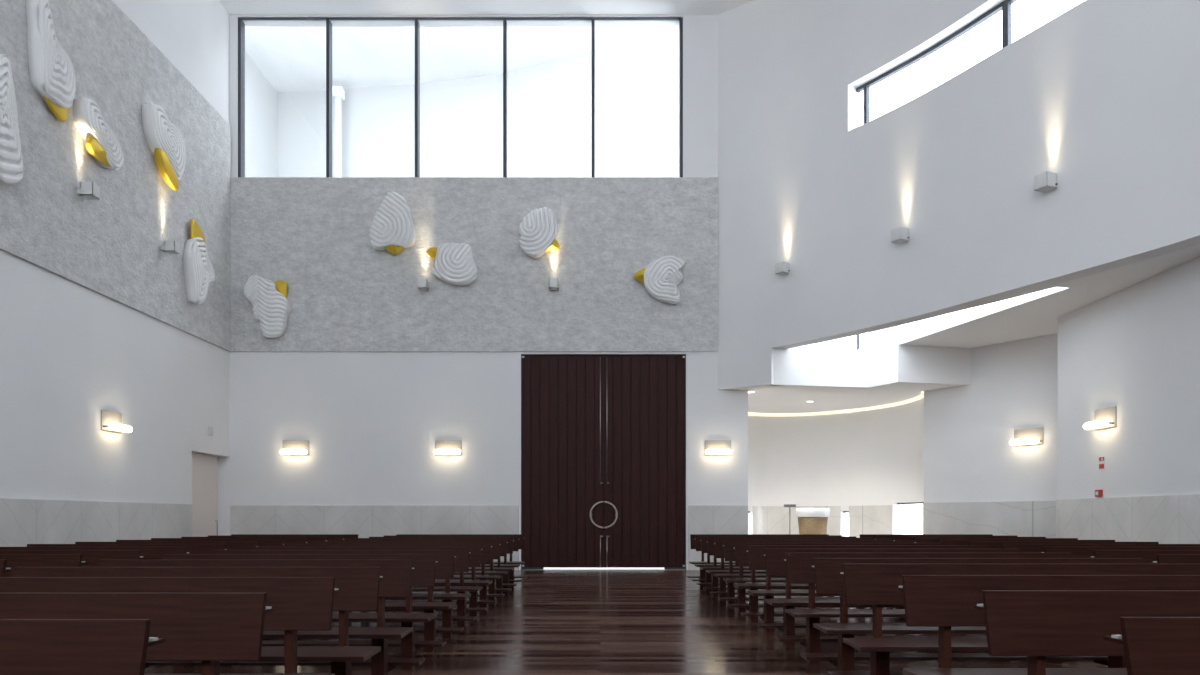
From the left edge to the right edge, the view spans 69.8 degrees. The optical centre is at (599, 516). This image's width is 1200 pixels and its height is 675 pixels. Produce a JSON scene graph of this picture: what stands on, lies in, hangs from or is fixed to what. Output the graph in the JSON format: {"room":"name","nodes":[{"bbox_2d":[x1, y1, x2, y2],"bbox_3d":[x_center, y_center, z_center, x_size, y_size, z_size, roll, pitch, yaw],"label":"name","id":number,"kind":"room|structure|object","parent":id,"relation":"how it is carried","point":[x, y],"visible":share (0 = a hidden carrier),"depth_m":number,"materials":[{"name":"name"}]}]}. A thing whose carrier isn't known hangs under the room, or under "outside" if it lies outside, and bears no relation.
{"room":"house of worship","nodes":[
{"label":"house of worship","id":0,"kind":"room"},
{"bbox_2d":[0,0,228,503],"bbox_3d":[-8.620,-5.085,6.535,0.460,12.570,25.870,0,0,0],"label":"wall","id":1,"kind":"structure","parent":0,"point":[70,352],"depth_m":14.80,"materials":[{"name":"white paint"}]},
{"bbox_2d":[0,54,22,183],"bbox_3d":[-8.204,-5.463,11.579,0.270,1.772,1.122,0,0,0],"label":"sculpture","id":2,"kind":"object","parent":1,"relation":"attached to","point":[11,161],"visible":1,"depth_m":11.79,"materials":[{"name":"white paint"}]},
{"bbox_2d":[26,0,75,121],"bbox_3d":[-8.204,-6.894,12.911,0.270,1.661,0.890,0,0,0],"label":"sculpture","id":3,"kind":"object","parent":1,"relation":"attached to","point":[51,71],"visible":1,"depth_m":12.65,"materials":[{"name":"white paint"}]},
{"bbox_2d":[77,182,99,199],"bbox_3d":[-8.200,-5.220,13.777,0.279,0.200,0.214,0,0,0],"label":"uplight","id":4,"kind":"object","parent":1,"relation":"attached to","point":[89,190],"visible":1,"depth_m":13.67,"materials":[{"name":"white"}]},
{"bbox_2d":[0,498,191,546],"bbox_3d":[-8.374,0.470,5.820,0.029,1.460,23.640,0,0,0],"label":"wainscoting","id":5,"kind":"structure","parent":1,"relation":"attached to","point":[23,522],"depth_m":14.00,"materials":[{"name":"stone"}]},
{"bbox_2d":[73,96,123,169],"bbox_3d":[-8.204,-6.276,14.140,0.270,0.869,1.138,0,0,0],"label":"sculpture","id":6,"kind":"object","parent":1,"relation":"attached to","point":[102,143],"visible":1,"depth_m":13.89,"materials":[{"name":"white paint"}]},
{"bbox_2d":[0,0,230,350],"bbox_3d":[-8.364,-6.290,10.210,0.049,5.100,18.419,0,0,0],"label":"wall panel","id":7,"kind":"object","parent":1,"relation":"attached to","point":[109,246],"depth_m":14.96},
{"bbox_2d":[101,410,132,432],"bbox_3d":[-8.274,-1.635,14.750,0.231,0.330,0.600,0,0,0],"label":"wall sconce","id":8,"kind":"object","parent":1,"relation":"attached to","point":[110,421],"visible":1,"depth_m":14.62,"materials":[{"name":"grey"}]},
{"bbox_2d":[142,102,185,190],"bbox_3d":[-8.204,-6.958,16.253,0.270,1.340,1.295,0,0,0],"label":"sculpture","id":9,"kind":"object","parent":1,"relation":"attached to","point":[165,139],"visible":1,"depth_m":16.06,"materials":[{"name":"white paint"}]},
{"bbox_2d":[161,241,179,253],"bbox_3d":[-8.200,-5.140,16.407,0.279,0.200,0.214,0,0,0],"label":"uplight","id":10,"kind":"object","parent":1,"relation":"attached to","point":[171,247],"visible":1,"depth_m":16.30,"materials":[{"name":"white"}]},
{"bbox_2d":[183,219,214,303],"bbox_3d":[-8.204,-5.177,17.675,0.270,1.712,0.996,0,0,0],"label":"sculpture","id":11,"kind":"object","parent":1,"relation":"attached to","point":[197,265],"visible":1,"depth_m":17.36,"materials":[{"name":"white paint"}]},
{"bbox_2d":[192,453,217,536],"bbox_3d":[-8.634,-0.085,18.555,0.087,2.550,1.730,0,0,0],"label":"door","id":12,"kind":"structure","parent":1,"relation":"in","point":[204,467],"depth_m":18.79,"materials":[{"name":"white wood"}]},
{"bbox_2d":[208,426,212,435],"bbox_3d":[-8.373,-1.850,18.500,0.033,0.180,0.180,0,0,0],"label":"wall plate","id":13,"kind":"object","parent":1,"relation":"attached to","point":[210,429],"visible":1,"depth_m":18.45,"materials":[{"name":"white"}]},
{"bbox_2d":[332,86,344,176],"bbox_3d":[-8.287,-6.161,27.200,0.340,14.782,0.340,0,0,0],"label":"drainpipe","id":14,"kind":"object","parent":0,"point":[338,93],"visible":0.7,"depth_m":27.11,"materials":[{"name":"metal"}]},
{"bbox_2d":[217,15,747,569],"bbox_3d":[-2.825,-5.085,19.670,12.350,12.570,0.400,0,0,0],"label":"wall","id":15,"kind":"structure","parent":0,"point":[372,422],"depth_m":19.47,"materials":[{"name":"white paint"}]},
{"bbox_2d":[244,275,290,337],"bbox_3d":[-7.432,-4.686,19.224,0.973,1.374,0.390,0,0,0],"label":"sculpture","id":16,"kind":"object","parent":15,"relation":"attached to","point":[271,306],"visible":1,"depth_m":19.08,"materials":[{"name":"white ceramic"}]},
{"bbox_2d":[280,440,308,454],"bbox_3d":[-6.879,-1.565,19.354,0.600,0.330,0.231,0,0,0],"label":"wall sconce","id":17,"kind":"object","parent":15,"relation":"attached to","point":[290,447],"visible":1,"depth_m":19.40,"materials":[{"name":"grey glass"}]},
{"bbox_2d":[369,191,415,253],"bbox_3d":[-4.627,-6.562,19.224,0.987,1.336,0.390,0,0,0],"label":"sculpture","id":18,"kind":"object","parent":15,"relation":"attached to","point":[392,229],"visible":1,"depth_m":19.08,"materials":[{"name":"white ceramic"}]},
{"bbox_2d":[418,279,428,289],"bbox_3d":[-3.947,-5.200,19.279,0.214,0.200,0.279,0,0,0],"label":"uplight","id":19,"kind":"object","parent":15,"relation":"attached to","point":[423,284],"visible":1,"depth_m":19.14,"materials":[{"name":"white"}]},
{"bbox_2d":[434,440,461,454],"bbox_3d":[-3.428,-1.565,19.354,0.600,0.330,0.231,0,0,0],"label":"wall sconce","id":20,"kind":"object","parent":15,"relation":"attached to","point":[442,447],"visible":1,"depth_m":19.40,"materials":[{"name":"grey glass"}]},
{"bbox_2d":[426,243,476,285],"bbox_3d":[-3.320,-5.645,19.224,1.169,0.898,0.390,0,0,0],"label":"sculpture","id":21,"kind":"object","parent":15,"relation":"attached to","point":[454,264],"visible":1,"depth_m":19.08,"materials":[{"name":"white ceramic"}]},
{"bbox_2d":[238,17,682,176],"bbox_3d":[-3.165,-9.500,19.615,10.100,3.660,0.230,0,0,0],"label":"window","id":22,"kind":"structure","parent":15,"relation":"in","point":[241,26],"depth_m":19.50,"materials":[{"name":"grey"}]},
{"bbox_2d":[229,177,717,351],"bbox_3d":[-2.860,-5.705,19.445,11.060,3.930,0.049,0,0,0],"label":"wall panel","id":23,"kind":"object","parent":15,"relation":"attached to","point":[310,234],"depth_m":19.42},
{"bbox_2d":[230,505,747,569],"bbox_3d":[-2.505,0.470,19.454,11.710,1.460,0.029,0,0,0],"label":"wainscoting","id":24,"kind":"structure","parent":15,"relation":"attached to","point":[366,521],"depth_m":19.44,"materials":[{"name":"stone"}]},
{"bbox_2d":[518,207,559,257],"bbox_3d":[-1.359,-6.341,19.224,0.918,1.071,0.390,0,0,0],"label":"sculpture","id":25,"kind":"object","parent":15,"relation":"attached to","point":[538,229],"visible":1,"depth_m":19.08,"materials":[{"name":"white paint"}]},
{"bbox_2d":[549,279,558,289],"bbox_3d":[-1.026,-5.200,19.279,0.214,0.200,0.279,0,0,0],"label":"uplight","id":26,"kind":"object","parent":15,"relation":"attached to","point":[553,283],"visible":1,"depth_m":19.14,"materials":[{"name":"white"}]},
{"bbox_2d":[521,354,685,569],"bbox_3d":[0.080,-1.245,19.590,3.780,4.890,0.360,0,0,0],"label":"door","id":27,"kind":"structure","parent":15,"relation":"in","point":[603,436],"depth_m":19.56,"materials":[{"name":"brown wood"}]},
{"bbox_2d":[634,256,685,303],"bbox_3d":[1.327,-5.293,19.224,1.147,1.031,0.390,0,0,0],"label":"sculpture","id":28,"kind":"object","parent":15,"relation":"attached to","point":[661,277],"visible":1,"depth_m":19.08,"materials":[{"name":"white ceramic"}]},
{"bbox_2d":[705,440,731,454],"bbox_3d":[2.666,-1.565,19.354,0.600,0.330,0.231,0,0,0],"label":"wall sconce","id":29,"kind":"object","parent":15,"relation":"attached to","point":[712,447],"visible":1,"depth_m":19.40,"materials":[{"name":"grey glass"}]},
{"bbox_2d":[144,567,1107,674],"bbox_3d":[1.000,1.260,16.800,30.000,0.120,46.400,0,0,0],"label":"floor","id":30,"kind":"structure","parent":0,"point":[553,622],"depth_m":8.56,"materials":[{"name":"brown wood"}]},
{"bbox_2d":[0,560,12,576],"bbox_3d":[-5.265,0.750,5.950,2.260,0.900,0.750,0,0,0],"label":"pew","id":31,"kind":"object","parent":30,"relation":"on","point":[3,569],"visible":0.31,"depth_m":6.02,"materials":[{"name":"brown wood"}]},
{"bbox_2d":[0,554,88,576],"bbox_3d":[-5.265,0.750,6.830,2.260,0.900,0.750,0,0,0],"label":"pew","id":32,"kind":"object","parent":30,"relation":"on","point":[13,560],"visible":0.09,"depth_m":6.89,"materials":[{"name":"brown wood"}]},
{"bbox_2d":[0,550,144,566],"bbox_3d":[-5.265,0.750,7.710,2.260,0.900,0.750,0,0,0],"label":"pew","id":33,"kind":"object","parent":30,"relation":"on","point":[92,557],"visible":0.12,"depth_m":7.78,"materials":[{"name":"brown wood"}]},
{"bbox_2d":[0,619,163,674],"bbox_3d":[-2.415,0.750,2.430,2.260,0.900,0.750,0,0,0],"label":"pew","id":34,"kind":"object","parent":30,"relation":"on","point":[27,646],"visible":1,"depth_m":2.49,"materials":[{"name":"brown wood"}]},
{"bbox_2d":[0,547,190,559],"bbox_3d":[-5.265,0.750,8.590,2.260,0.900,0.750,0,0,0],"label":"pew","id":35,"kind":"object","parent":30,"relation":"on","point":[150,553],"visible":0.1,"depth_m":8.66,"materials":[{"name":"brown wood"}]},
{"bbox_2d":[27,544,226,553],"bbox_3d":[-5.265,0.750,9.470,2.260,0.900,0.750,0,0,0],"label":"pew","id":36,"kind":"object","parent":30,"relation":"on","point":[191,548],"visible":0.09,"depth_m":9.54,"materials":[{"name":"brown wood"}]},
{"bbox_2d":[0,593,272,674],"bbox_3d":[-2.415,0.750,3.310,2.260,0.900,0.750,0,0,0],"label":"pew","id":37,"kind":"object","parent":30,"relation":"on","point":[208,628],"visible":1,"depth_m":3.37,"materials":[{"name":"brown wood"}]},
{"bbox_2d":[75,542,257,549],"bbox_3d":[-5.265,0.750,10.350,2.260,0.900,0.750,0,0,0],"label":"pew","id":38,"kind":"object","parent":30,"relation":"on","point":[228,545],"visible":0.08,"depth_m":10.42,"materials":[{"name":"brown wood"}]},
{"bbox_2d":[0,577,338,674],"bbox_3d":[-2.415,0.750,4.190,2.260,0.900,0.750,0,0,0],"label":"pew","id":39,"kind":"object","parent":30,"relation":"on","point":[297,603],"visible":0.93,"depth_m":4.25,"materials":[{"name":"brown wood"}]},
{"bbox_2d":[12,567,382,674],"bbox_3d":[-2.415,0.750,5.070,2.260,0.900,0.750,0,0,0],"label":"pew","id":40,"kind":"object","parent":30,"relation":"on","point":[358,587],"visible":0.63,"depth_m":5.13,"materials":[{"name":"brown wood"}]},
{"bbox_2d":[116,540,283,546],"bbox_3d":[-5.265,0.750,11.230,2.260,0.900,0.750,0,0,0],"label":"pew","id":41,"kind":"object","parent":30,"relation":"on","point":[260,543],"visible":0.06,"depth_m":11.30,"materials":[{"name":"brown wood"}]},
{"bbox_2d":[151,538,307,546],"bbox_3d":[-5.265,0.750,12.110,2.260,0.900,0.750,0,0,0],"label":"pew","id":42,"kind":"object","parent":30,"relation":"on","point":[285,540],"visible":0.06,"depth_m":12.18,"materials":[{"name":"brown wood"}]},
{"bbox_2d":[181,537,326,543],"bbox_3d":[-5.265,0.750,12.990,2.260,0.900,0.750,0,0,0],"label":"pew","id":43,"kind":"object","parent":30,"relation":"on","point":[308,539],"visible":0.1,"depth_m":13.06,"materials":[{"name":"brown wood"}]},
{"bbox_2d":[98,560,424,674],"bbox_3d":[-2.415,0.750,5.950,2.260,0.900,0.750,0,0,0],"label":"pew","id":44,"kind":"object","parent":30,"relation":"on","point":[396,580],"visible":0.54,"depth_m":6.01,"materials":[{"name":"brown wood"}]},
{"bbox_2d":[208,535,343,541],"bbox_3d":[-5.265,0.750,13.870,2.260,0.900,0.750,0,0,0],"label":"pew","id":45,"kind":"object","parent":30,"relation":"on","point":[329,538],"visible":0.06,"depth_m":13.94,"materials":[{"name":"brown wood"}]},
{"bbox_2d":[231,534,357,539],"bbox_3d":[-5.265,0.750,14.750,2.260,0.900,0.750,0,0,0],"label":"pew","id":46,"kind":"object","parent":30,"relation":"on","point":[345,536],"visible":0.04,"depth_m":14.82,"materials":[{"name":"brown wood"}]},
{"bbox_2d":[162,554,446,669],"bbox_3d":[-2.415,0.750,6.830,2.260,0.900,0.750,0,0,0],"label":"pew","id":47,"kind":"object","parent":30,"relation":"on","point":[424,565],"visible":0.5,"depth_m":6.90,"materials":[{"name":"brown wood"}]},
{"bbox_2d":[212,550,462,651],"bbox_3d":[-2.415,0.750,7.710,2.260,0.900,0.750,0,0,0],"label":"pew","id":48,"kind":"object","parent":30,"relation":"on","point":[444,569],"visible":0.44,"depth_m":7.77,"materials":[{"name":"brown wood"}]},
{"bbox_2d":[251,547,476,637],"bbox_3d":[-2.415,0.750,8.590,2.260,0.900,0.750,0,0,0],"label":"pew","id":49,"kind":"object","parent":30,"relation":"on","point":[461,561],"visible":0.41,"depth_m":8.64,"materials":[{"name":"brown wood"}]},
{"bbox_2d":[284,544,487,626],"bbox_3d":[-2.415,0.750,9.470,2.260,0.900,0.750,0,0,0],"label":"pew","id":50,"kind":"object","parent":30,"relation":"on","point":[475,549],"visible":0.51,"depth_m":9.53,"materials":[{"name":"brown wood"}]},
{"bbox_2d":[310,542,496,615],"bbox_3d":[-2.415,0.750,10.350,2.260,0.900,0.750,0,0,0],"label":"pew","id":51,"kind":"object","parent":30,"relation":"on","point":[473,601],"visible":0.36,"depth_m":10.40,"materials":[{"name":"brown wood"}]},
{"bbox_2d":[333,540,504,606],"bbox_3d":[-2.415,0.750,11.230,2.260,0.900,0.750,0,0,0],"label":"pew","id":52,"kind":"object","parent":30,"relation":"on","point":[495,544],"visible":0.31,"depth_m":11.28,"materials":[{"name":"brown wood"}]},
{"bbox_2d":[352,538,510,599],"bbox_3d":[-2.415,0.750,12.110,2.260,0.900,0.750,0,0,0],"label":"pew","id":53,"kind":"object","parent":30,"relation":"on","point":[491,589],"visible":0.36,"depth_m":12.17,"materials":[{"name":"brown wood"}]},
{"bbox_2d":[369,537,516,593],"bbox_3d":[-2.415,0.750,12.990,2.260,0.900,0.750,0,0,0],"label":"pew","id":54,"kind":"object","parent":30,"relation":"on","point":[510,540],"visible":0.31,"depth_m":13.03,"materials":[{"name":"brown wood"}]},
{"bbox_2d":[384,535,521,591],"bbox_3d":[-2.415,0.750,13.870,2.260,0.900,0.750,0,0,0],"label":"pew","id":55,"kind":"object","parent":30,"relation":"on","point":[505,580],"visible":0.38,"depth_m":13.94,"materials":[{"name":"brown wood"}]},
{"bbox_2d":[396,534,526,586],"bbox_3d":[-2.415,0.750,14.750,2.260,0.900,0.750,0,0,0],"label":"pew","id":56,"kind":"object","parent":30,"relation":"on","point":[520,546],"visible":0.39,"depth_m":14.79,"materials":[{"name":"brown wood"}]},
{"bbox_2d":[687,534,828,586],"bbox_3d":[2.755,0.750,14.775,2.460,0.900,0.750,0,0,0],"label":"pew","id":57,"kind":"object","parent":30,"relation":"on","point":[692,536],"visible":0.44,"depth_m":14.82,"materials":[{"name":"brown wood"}]},
{"bbox_2d":[691,535,841,590],"bbox_3d":[2.755,0.750,13.975,2.460,0.900,0.750,0,0,0],"label":"pew","id":58,"kind":"object","parent":30,"relation":"on","point":[708,577],"visible":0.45,"depth_m":14.02,"materials":[{"name":"brown wood"}]},
{"bbox_2d":[697,536,855,595],"bbox_3d":[2.755,0.750,13.175,2.460,0.900,0.750,0,0,0],"label":"pew","id":59,"kind":"object","parent":30,"relation":"on","point":[704,539],"visible":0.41,"depth_m":13.25,"materials":[{"name":"brown wood"}]},
{"bbox_2d":[703,538,872,596],"bbox_3d":[2.755,0.750,12.375,2.460,0.900,0.750,0,0,0],"label":"pew","id":60,"kind":"object","parent":30,"relation":"on","point":[722,587],"visible":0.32,"depth_m":12.42,"materials":[{"name":"brown wood"}]},
{"bbox_2d":[710,539,891,606],"bbox_3d":[2.755,0.750,11.575,2.460,0.900,0.750,0,0,0],"label":"pew","id":61,"kind":"object","parent":30,"relation":"on","point":[719,548],"visible":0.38,"depth_m":11.62,"materials":[{"name":"brown wood"}]},
{"bbox_2d":[718,541,914,613],"bbox_3d":[2.755,0.750,10.725,2.460,0.900,0.750,0,0,0],"label":"pew","id":62,"kind":"object","parent":30,"relation":"on","point":[729,551],"visible":0.35,"depth_m":10.78,"materials":[{"name":"brown wood"}]},
{"bbox_2d":[728,543,940,621],"bbox_3d":[2.755,0.750,9.875,2.460,0.900,0.750,0,0,0],"label":"pew","id":63,"kind":"object","parent":30,"relation":"on","point":[741,554],"visible":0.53,"depth_m":9.93,"materials":[{"name":"brown wood"}]},
{"bbox_2d":[740,545,975,632],"bbox_3d":[2.755,0.750,8.975,2.460,0.900,0.750,0,0,0],"label":"pew","id":64,"kind":"object","parent":30,"relation":"on","point":[756,558],"visible":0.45,"depth_m":9.04,"materials":[{"name":"brown wood"}]},
{"bbox_2d":[756,549,1019,646],"bbox_3d":[2.755,0.750,8.025,2.460,0.900,0.750,0,0,0],"label":"pew","id":65,"kind":"object","parent":30,"relation":"on","point":[775,562],"visible":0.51,"depth_m":8.08,"materials":[{"name":"brown wood"}]},
{"bbox_2d":[775,553,1071,662],"bbox_3d":[2.755,0.750,7.125,2.460,0.900,0.750,0,0,0],"label":"pew","id":66,"kind":"object","parent":30,"relation":"on","point":[800,570],"visible":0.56,"depth_m":7.19,"materials":[{"name":"brown wood"}]},
{"bbox_2d":[859,534,992,538],"bbox_3d":[5.625,0.750,14.750,2.360,0.900,0.750,0,0,0],"label":"pew","id":67,"kind":"object","parent":30,"relation":"on","point":[873,536],"visible":0.03,"depth_m":14.82,"materials":[{"name":"brown wood"}]},
{"bbox_2d":[876,535,1017,540],"bbox_3d":[5.625,0.750,13.870,2.360,0.900,0.750,0,0,0],"label":"pew","id":68,"kind":"object","parent":30,"relation":"on","point":[877,536],"visible":0.04,"depth_m":13.94,"materials":[{"name":"brown wood"}]},
{"bbox_2d":[893,537,1045,541],"bbox_3d":[5.625,0.750,12.990,2.360,0.900,0.750,0,0,0],"label":"pew","id":69,"kind":"object","parent":30,"relation":"on","point":[895,538],"visible":0.06,"depth_m":13.06,"materials":[{"name":"brown wood"}]},
{"bbox_2d":[800,558,1143,670],"bbox_3d":[2.755,0.750,6.175,2.460,0.900,0.750,0,0,0],"label":"pew","id":70,"kind":"object","parent":30,"relation":"on","point":[828,578],"visible":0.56,"depth_m":6.24,"materials":[{"name":"brown wood"}]},
{"bbox_2d":[915,538,1077,542],"bbox_3d":[5.625,0.750,12.110,2.360,0.900,0.750,0,0,0],"label":"pew","id":71,"kind":"object","parent":30,"relation":"on","point":[918,540],"visible":0.08,"depth_m":12.18,"materials":[{"name":"brown wood"}]},
{"bbox_2d":[826,564,1199,674],"bbox_3d":[2.755,0.750,5.425,2.460,0.900,0.750,0,0,0],"label":"pew","id":72,"kind":"object","parent":30,"relation":"on","point":[877,585],"visible":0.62,"depth_m":5.48,"materials":[{"name":"brown wood"}]},
{"bbox_2d":[940,540,1114,544],"bbox_3d":[5.625,0.750,11.230,2.360,0.900,0.750,0,0,0],"label":"pew","id":73,"kind":"object","parent":30,"relation":"on","point":[943,542],"visible":0.09,"depth_m":11.30,"materials":[{"name":"brown wood"}]},
{"bbox_2d":[898,575,1199,674],"bbox_3d":[2.755,0.750,4.345,2.460,0.900,0.750,0,0,0],"label":"pew","id":74,"kind":"object","parent":30,"relation":"on","point":[944,602],"visible":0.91,"depth_m":4.40,"materials":[{"name":"brown wood"}]},
{"bbox_2d":[969,542,1158,548],"bbox_3d":[5.625,0.750,10.350,2.360,0.900,0.750,0,0,0],"label":"pew","id":75,"kind":"object","parent":30,"relation":"on","point":[978,545],"visible":0.07,"depth_m":10.42,"materials":[{"name":"brown wood"}]},
{"bbox_2d":[974,590,1199,674],"bbox_3d":[2.755,0.750,3.415,2.460,0.900,0.750,0,0,0],"label":"pew","id":76,"kind":"object","parent":30,"relation":"on","point":[1036,625],"visible":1,"depth_m":3.47,"materials":[{"name":"brown wood"}]},
{"bbox_2d":[1003,544,1199,552],"bbox_3d":[5.625,0.750,9.470,2.360,0.900,0.750,0,0,0],"label":"pew","id":77,"kind":"object","parent":30,"relation":"on","point":[1023,548],"visible":0.02,"depth_m":9.54,"materials":[{"name":"brown wood"}]},
{"bbox_2d":[1041,547,1199,557],"bbox_3d":[5.625,0.750,8.590,2.360,0.900,0.750,0,0,0],"label":"pew","id":78,"kind":"object","parent":30,"relation":"on","point":[1077,552],"visible":0.11,"depth_m":8.66,"materials":[{"name":"brown wood"}]},
{"bbox_2d":[1088,550,1199,563],"bbox_3d":[5.625,0.750,7.710,2.360,0.900,0.750,0,0,0],"label":"pew","id":79,"kind":"object","parent":30,"relation":"on","point":[1149,556],"visible":0.12,"depth_m":7.78,"materials":[{"name":"brown wood"}]},
{"bbox_2d":[1103,617,1199,674],"bbox_3d":[2.755,0.750,2.485,2.460,0.900,0.750,0,0,0],"label":"pew","id":80,"kind":"object","parent":30,"relation":"on","point":[1151,645],"visible":1,"depth_m":2.54,"materials":[{"name":"brown wood"}]},
{"bbox_2d":[1149,554,1199,563],"bbox_3d":[5.625,0.750,6.830,2.360,0.900,0.750,0,0,0],"label":"pew","id":81,"kind":"object","parent":30,"relation":"on","point":[1161,558],"visible":0.09,"depth_m":6.90,"materials":[{"name":"brown wood"}]},
{"bbox_2d":[219,0,1081,24],"bbox_3d":[0.700,-11.520,6.735,19.800,0.300,26.270,0,0,0],"label":"ceiling","id":82,"kind":"structure","parent":0,"point":[1024,12],"depth_m":19.23,"materials":[{"name":"white paint"}]},
{"bbox_2d":[748,397,923,535],"bbox_3d":[5.286,-0.950,21.913,5.301,4.300,4.730,0,0,0],"label":"wall","id":83,"kind":"structure","parent":0,"point":[873,457],"depth_m":23.31,"materials":[{"name":"white paint"}]},
{"bbox_2d":[753,505,892,537],"bbox_3d":[5.243,0.450,21.819,4.615,1.500,4.318,0,0,0],"label":"baseboard","id":84,"kind":"structure","parent":83,"relation":"attached to","point":[876,519],"depth_m":23.37,"materials":[{"name":"stone"}]},
{"bbox_2d":[748,391,923,415],"bbox_3d":[5.286,-2.845,21.819,4.699,0.070,4.317,0,0,0],"label":"light strip","id":85,"kind":"object","parent":83,"relation":"attached to","point":[922,392],"visible":0.66,"depth_m":23.20,"materials":[{"name":"white"}]},
{"bbox_2d":[747,383,960,412],"bbox_3d":[5.478,-2.991,21.344,5.685,0.218,5.868,0,0,0],"label":"ceiling","id":86,"kind":"structure","parent":0,"point":[777,399],"depth_m":20.74,"materials":[{"name":"white paint"}]},
{"bbox_2d":[769,325,969,388],"bbox_3d":[6.016,-3.690,18.814,4.609,1.620,0.927,0,0,0],"label":"wall","id":87,"kind":"structure","parent":0,"point":[886,362],"depth_m":18.75,"materials":[{"name":"white paint"}]},
{"bbox_2d":[718,0,1199,389],"bbox_3d":[6.383,-7.125,13.214,1.820,8.490,14.765,0,0,-24],"label":"wall","id":88,"kind":"structure","parent":0,"point":[1103,96],"depth_m":15.45,"materials":[{"name":"white paint"}]},
{"bbox_2d":[775,262,789,274],"bbox_3d":[3.892,-5.264,18.232,0.289,0.210,0.224,0,0,-40],"label":"uplight","id":89,"kind":"object","parent":88,"relation":"attached to","point":[781,268],"visible":1,"depth_m":18.15,"materials":[{"name":"white"}]},
{"bbox_2d":[891,227,908,243],"bbox_3d":[5.542,-5.172,15.805,0.299,0.220,0.234,0,0,-29],"label":"uplight","id":90,"kind":"object","parent":88,"relation":"attached to","point":[899,235],"visible":1,"depth_m":15.72,"materials":[{"name":"white"}]},
{"bbox_2d":[856,0,1016,123],"bbox_3d":[7.175,-8.115,12.843,0.695,0.930,9.662,0,0,-21],"label":"window","id":91,"kind":"structure","parent":88,"relation":"in","point":[1005,6],"depth_m":15.27,"materials":[{"name":"grey metal"}]},
{"bbox_2d":[1034,171,1057,192],"bbox_3d":[6.837,-5.113,13.134,0.299,0.220,0.234,0,0,-25],"label":"uplight","id":92,"kind":"object","parent":88,"relation":"attached to","point":[1046,181],"visible":1,"depth_m":13.06,"materials":[{"name":"white metal"}]},
{"bbox_2d":[924,333,1057,502],"bbox_3d":[8.921,-1.235,17.680,1.422,4.870,4.917,0,0,-21],"label":"wall","id":93,"kind":"structure","parent":0,"point":[969,456],"depth_m":18.23,"materials":[{"name":"white paint"}]},
{"bbox_2d":[923,501,1055,537],"bbox_3d":[8.638,0.438,17.871,0.030,1.525,4.334,0,0,-35],"label":"baseboard","id":94,"kind":"structure","parent":93,"relation":"attached to","point":[1019,518],"depth_m":18.25,"materials":[{"name":"stone"}]},
{"bbox_2d":[1009,428,1042,445],"bbox_3d":[8.708,-1.645,17.595,0.231,0.330,0.600,0,0,-35],"label":"wall sconce","id":95,"kind":"object","parent":93,"relation":"attached to","point":[1031,436],"visible":1,"depth_m":17.56,"materials":[{"name":"grey"}]},
{"bbox_2d":[899,244,1199,347],"bbox_3d":[8.724,-3.716,13.100,5.096,0.088,13.145,0,0,-20],"label":"ceiling","id":96,"kind":"structure","parent":0,"point":[1036,315],"depth_m":15.29,"materials":[{"name":"white paint"}]},
{"bbox_2d":[1058,256,1199,499],"bbox_3d":[8.720,-5.085,4.730,0.560,12.570,22.260,0,0,0],"label":"wall","id":97,"kind":"structure","parent":0,"point":[1135,349],"depth_m":13.53,"materials":[{"name":"white paint"}]},
{"bbox_2d":[1095,490,1102,496],"bbox_3d":[8.406,-0.400,14.500,0.065,0.120,0.140,0,0,0],"label":"button","id":98,"kind":"object","parent":97,"relation":"attached to","point":[1098,493],"visible":1,"depth_m":14.45,"materials":[{"name":"red plastic"}]},
{"bbox_2d":[1083,406,1116,429],"bbox_3d":[8.323,-1.645,14.350,0.231,0.330,0.600,0,0,0],"label":"wall sconce","id":99,"kind":"object","parent":97,"relation":"attached to","point":[1104,418],"visible":1,"depth_m":14.22,"materials":[{"name":"grey"}]},
{"bbox_2d":[1099,457,1104,468],"bbox_3d":[8.431,-0.910,14.450,0.017,0.200,0.150,0,0,0],"label":"fire sign","id":100,"kind":"object","parent":97,"relation":"attached to","point":[1101,459],"visible":1,"depth_m":14.43,"materials":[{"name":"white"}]},
{"bbox_2d":[1056,494,1199,543],"bbox_3d":[8.425,0.440,4.930,0.029,1.520,21.860,0,0,0],"label":"wainscoting","id":101,"kind":"structure","parent":97,"relation":"attached to","point":[1167,519],"depth_m":13.58,"materials":[{"name":"stone"}]},
{"bbox_3d":[5.075,1.194,21.735,4.950,0.012,4.330,0,0,0],"label":"floor","id":102,"kind":"structure","parent":0,"visible":0},
{"bbox_2d":[784,504,795,533],"bbox_3d":[4.680,0.445,21.200,0.360,1.510,0.360,0,0,0],"label":"stand","id":103,"kind":"object","parent":102,"relation":"on","point":[785,505],"visible":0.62,"depth_m":21.10,"materials":[{"name":"grey metal"}]},
{"bbox_2d":[796,508,829,533],"bbox_3d":[5.320,0.487,21.500,0.840,1.425,0.840,0,0,0],"label":"baptismal font","id":104,"kind":"object","parent":102,"relation":"on","point":[810,520],"visible":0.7,"depth_m":21.19,"materials":[{"name":"brown stone"}]},
{"bbox_2d":[796,508,829,516],"bbox_3d":[5.320,-0.113,21.500,0.840,0.225,0.840,0,0,0],"label":"bowl","id":105,"kind":"object","parent":104,"relation":"on","point":[800,512],"depth_m":21.15,"materials":[{"name":"white"}]},
{"label":"outside","id":106,"kind":"structure","parent":0,"visible":0},
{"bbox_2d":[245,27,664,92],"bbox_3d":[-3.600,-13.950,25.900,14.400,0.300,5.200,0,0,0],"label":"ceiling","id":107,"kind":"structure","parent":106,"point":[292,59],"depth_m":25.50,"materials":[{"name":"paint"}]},
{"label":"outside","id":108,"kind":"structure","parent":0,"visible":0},
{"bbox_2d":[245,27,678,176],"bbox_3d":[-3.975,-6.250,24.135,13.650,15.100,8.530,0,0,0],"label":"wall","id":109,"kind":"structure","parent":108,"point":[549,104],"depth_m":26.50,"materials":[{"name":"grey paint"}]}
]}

